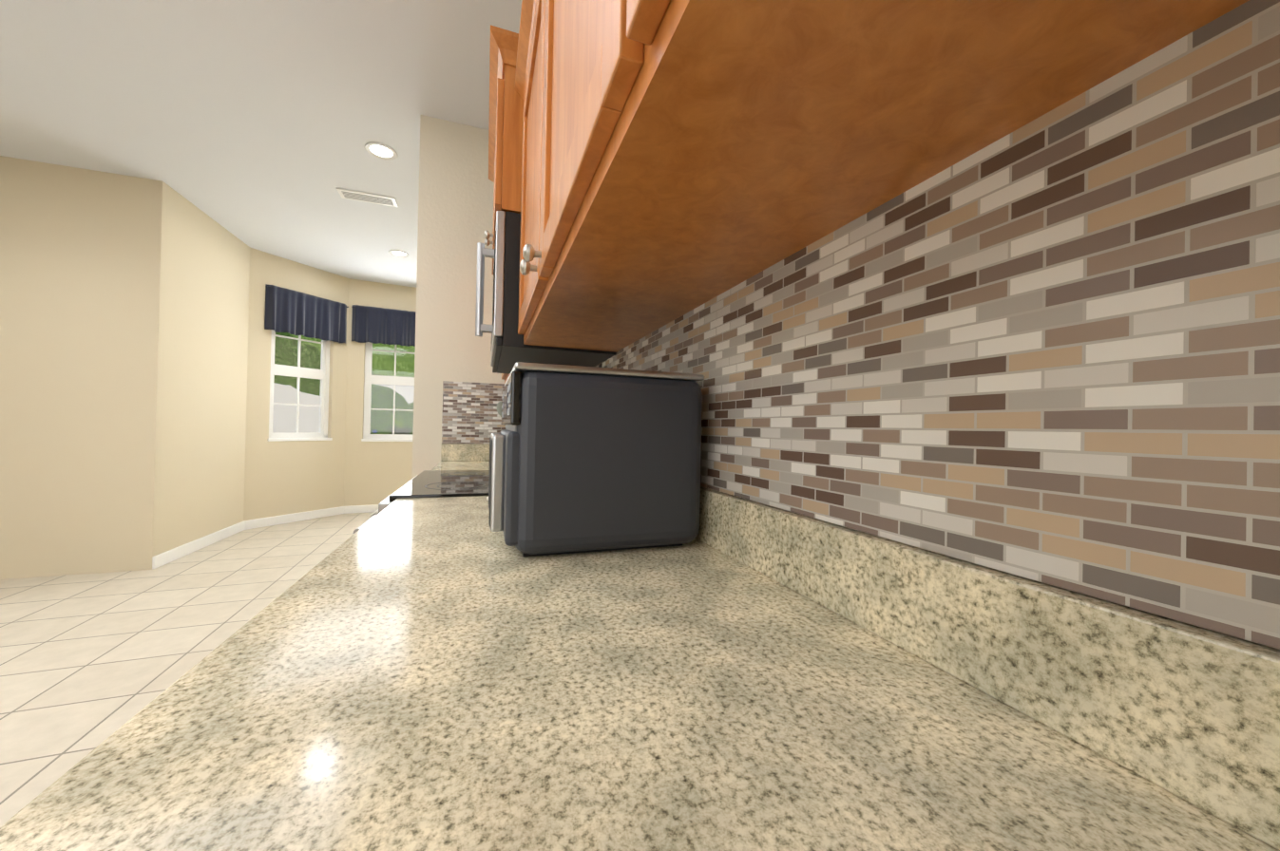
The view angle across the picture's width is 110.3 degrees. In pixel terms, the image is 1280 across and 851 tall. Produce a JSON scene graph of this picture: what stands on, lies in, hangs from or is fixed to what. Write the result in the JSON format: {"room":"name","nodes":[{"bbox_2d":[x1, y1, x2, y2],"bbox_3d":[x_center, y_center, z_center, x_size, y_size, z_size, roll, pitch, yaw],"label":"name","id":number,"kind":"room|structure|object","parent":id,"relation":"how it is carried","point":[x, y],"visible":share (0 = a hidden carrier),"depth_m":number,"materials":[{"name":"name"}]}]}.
{"room":"kitchen","nodes":[
{"label":"kitchen","id":0,"kind":"room"},
{"bbox_2d":[0,512,373,826],"bbox_3d":[-3.316,1.124,1.600,6.000,0.100,7.900,1,0,-19],"label":"floor","id":1,"kind":"structure","parent":0,"point":[89,663],"depth_m":2.35,"materials":[{"name":"tile"}]},
{"bbox_2d":[353,470,489,534],"bbox_3d":[-0.586,0.537,1.713,0.736,1.190,0.754,1,0,-19],"label":"range","id":2,"kind":"object","parent":1,"relation":"on","point":[434,484],"visible":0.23,"depth_m":1.49,"materials":[{"name":"black glass"}]},
{"bbox_3d":[-0.143,0.693,0.628,0.660,0.882,1.580,1,0,-19],"label":"base cabinet","id":3,"kind":"object","parent":1,"relation":"on","visible":0},
{"bbox_2d":[0,443,1279,850],"bbox_3d":[-0.361,0.183,1.303,0.654,0.134,2.999,1,0,-19],"label":"countertop","id":4,"kind":"structure","parent":3,"relation":"on","point":[456,674],"depth_m":0.31,"materials":[{"name":"stone"}]},
{"bbox_2d":[488,362,704,556],"bbox_3d":[-0.118,0.060,0.928,0.368,0.315,0.390,1,0,-19],"label":"toaster oven","id":5,"kind":"object","parent":4,"relation":"on","point":[586,459],"visible":1,"depth_m":0.74,"materials":[{"name":"grey metal"}]},
{"bbox_3d":[-0.681,0.198,2.489,0.276,0.036,0.346,1,0,-19],"label":"tray","id":6,"kind":"object","parent":4,"relation":"on","visible":0},
{"bbox_2d":[496,401,505,426],"bbox_3d":[-0.669,0.031,2.486,0.255,0.349,0.274,1,0,-19],"label":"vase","id":7,"kind":"object","parent":6,"relation":"on","point":[499,409],"visible":0.04,"depth_m":2.48,"materials":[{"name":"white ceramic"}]},
{"bbox_2d":[0,0,521,287],"bbox_3d":[-3.253,-1.895,1.620,6.000,0.100,7.900,1,0,-19],"label":"ceiling","id":8,"kind":"structure","parent":0,"point":[257,124],"depth_m":2.49,"materials":[{"name":"white paint"}]},
{"bbox_2d":[336,188,398,207],"bbox_3d":[-2.151,-1.802,3.528,0.400,0.013,0.150,1,0,-19],"label":"ceiling vent","id":9,"kind":"object","parent":8,"relation":"in","point":[367,198],"visible":1,"depth_m":3.51,"materials":[{"name":"white metal"}]},
{"bbox_2d":[364,141,397,160],"bbox_3d":[-1.697,-1.798,2.924,0.188,0.009,0.188,1,0,-19],"label":"recessed light","id":10,"kind":"object","parent":8,"relation":"in","point":[381,151],"visible":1,"depth_m":2.92,"materials":[{"name":"white"}]},
{"bbox_2d":[388,249,408,257],"bbox_3d":[-2.529,-1.804,4.678,0.188,0.009,0.188,1,0,-19],"label":"recessed light","id":11,"kind":"object","parent":8,"relation":"in","point":[398,253],"visible":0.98,"depth_m":4.67,"materials":[{"name":"white"}]},
{"bbox_2d":[0,114,1279,649],"bbox_3d":[-3.279,-0.385,1.647,6.356,3.120,8.286,1,0,-19],"label":"wall","id":12,"kind":"structure","parent":0,"point":[135,354],"depth_m":3.27,"materials":[{"name":"beige paint"}]},
{"bbox_2d":[152,504,378,569],"bbox_3d":[-2.467,1.061,4.111,2.750,0.095,3.714,1,0,-19],"label":"baseboard","id":13,"kind":"structure","parent":12,"relation":"attached to","point":[170,556],"depth_m":4.62,"materials":[{"name":"white"}]},
{"bbox_2d":[267,329,332,441],"bbox_3d":[-3.892,-0.603,5.105,0.142,1.555,0.660,1,0,24],"label":"window","id":14,"kind":"structure","parent":12,"relation":"in","point":[322,374],"depth_m":5.12,"materials":[{"name":"white"}]},
{"bbox_2d":[264,284,348,343],"bbox_3d":[-3.770,-1.248,5.098,0.092,0.490,0.852,1,0,24],"label":"valance","id":15,"kind":"object","parent":12,"relation":"attached to","point":[292,312],"visible":1,"depth_m":5.03,"materials":[{"name":"blue fabric"}]},
{"bbox_2d":[351,305,416,346],"bbox_3d":[-3.006,-1.253,5.771,1.237,0.460,0.090,1,0,-25],"label":"valance","id":16,"kind":"object","parent":12,"relation":"attached to","point":[374,325],"visible":0.54,"depth_m":5.65,"materials":[{"name":"blue fabric"}]},
{"bbox_2d":[361,342,414,441],"bbox_3d":[-3.076,-0.573,5.855,0.952,1.570,0.142,1,0,-25],"label":"window","id":17,"kind":"structure","parent":12,"relation":"in","point":[382,379],"depth_m":5.74,"materials":[{"name":"white"}]},
{"bbox_2d":[484,24,524,274],"bbox_3d":[-0.388,-0.922,1.782,0.435,0.515,0.844,1,0,-19],"label":"upper cabinet","id":18,"kind":"object","parent":12,"relation":"attached to","point":[506,102],"visible":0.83,"depth_m":1.39,"materials":[{"name":"brown wood"}]},
{"bbox_2d":[475,210,616,373],"bbox_3d":[-0.407,-0.450,1.774,0.454,0.416,0.750,1,0,-19],"label":"microwave","id":19,"kind":"object","parent":18,"relation":"attached to","point":[508,349],"visible":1,"depth_m":1.39,"materials":[{"name":"black metal"}]},
{"bbox_2d":[501,373,510,383],"bbox_3d":[-0.591,-0.646,2.462,0.360,0.816,0.656,1,0,-19],"label":"upper cabinet","id":20,"kind":"object","parent":12,"relation":"attached to","point":[505,376],"visible":0.06,"depth_m":2.53,"materials":[{"name":"brown wood"}]},
{"bbox_2d":[517,0,1012,352],"bbox_3d":[-0.023,-0.650,0.880,0.328,0.804,1.182,1,0,-19],"label":"upper cabinet","id":21,"kind":"object","parent":12,"relation":"attached to","point":[680,158],"depth_m":0.46,"materials":[{"name":"brown wood"}]},
{"bbox_2d":[441,0,1279,649],"bbox_3d":[-0.360,0.141,1.304,0.655,0.786,3.000,1,0,-19],"label":"tile backsplash","id":22,"kind":"structure","parent":12,"relation":"attached to","point":[1044,348],"depth_m":0.34,"materials":[{"name":"tile"}]},
{"bbox_2d":[651,0,1249,131],"bbox_3d":[0.215,-0.650,0.194,0.328,0.804,0.527,1,0,-19],"label":"upper cabinet","id":23,"kind":"object","parent":12,"relation":"attached to","point":[1010,64],"depth_m":0.28,"materials":[{"name":"brown wood"}]},
{"label":"outside","id":24,"kind":"structure","parent":0,"visible":0},
{"bbox_2d":[273,332,380,396],"bbox_3d":[-14.774,-4.569,16.205,10.946,7.539,6.921,1,0,-19],"label":"canopy","id":25,"kind":"object","parent":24,"point":[306,356],"depth_m":14.60,"materials":[{"name":"green plant"}]},
{"bbox_2d":[289,333,415,377],"bbox_3d":[-9.014,-3.416,15.782,5.923,3.928,4.616,1,0,-19],"label":"canopy","id":26,"kind":"object","parent":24,"point":[379,356],"depth_m":14.87,"materials":[{"name":"green plant"}]},
{"bbox_3d":[-8.535,1.494,18.102,85.000,0.060,25.700,1,0,-19],"label":"lawn","id":27,"kind":"structure","parent":24,"visible":0},
{"bbox_2d":[272,382,319,432],"bbox_3d":[-21.956,-1.131,21.849,10.800,4.700,6.800,1,0,-19],"label":"house","id":28,"kind":"structure","parent":27,"relation":"on","point":[287,416],"depth_m":21.02,"materials":[{"name":"white paint"}]},
{"bbox_2d":[370,384,413,435],"bbox_3d":[-6.535,0.329,12.557,3.847,2.898,3.622,1,0,-19],"label":"bush","id":29,"kind":"object","parent":27,"relation":"on","point":[385,400],"depth_m":11.36,"materials":[{"name":"green plant"}]},
{"bbox_2d":[377,384,414,404],"bbox_3d":[-9.680,-0.848,26.119,11.800,4.700,6.800,1,0,-19],"label":"house","id":30,"kind":"structure","parent":27,"relation":"on","point":[399,391],"depth_m":22.24,"materials":[{"name":"white paint"}]},
{"bbox_2d":[388,415,411,434],"bbox_3d":[-3.427,0.662,6.388,0.436,1.683,0.418,1,0,-19],"label":"planter","id":31,"kind":"object","parent":27,"relation":"on","point":[400,426],"depth_m":6.31,"materials":[{"name":"white ceramic"}]}
]}

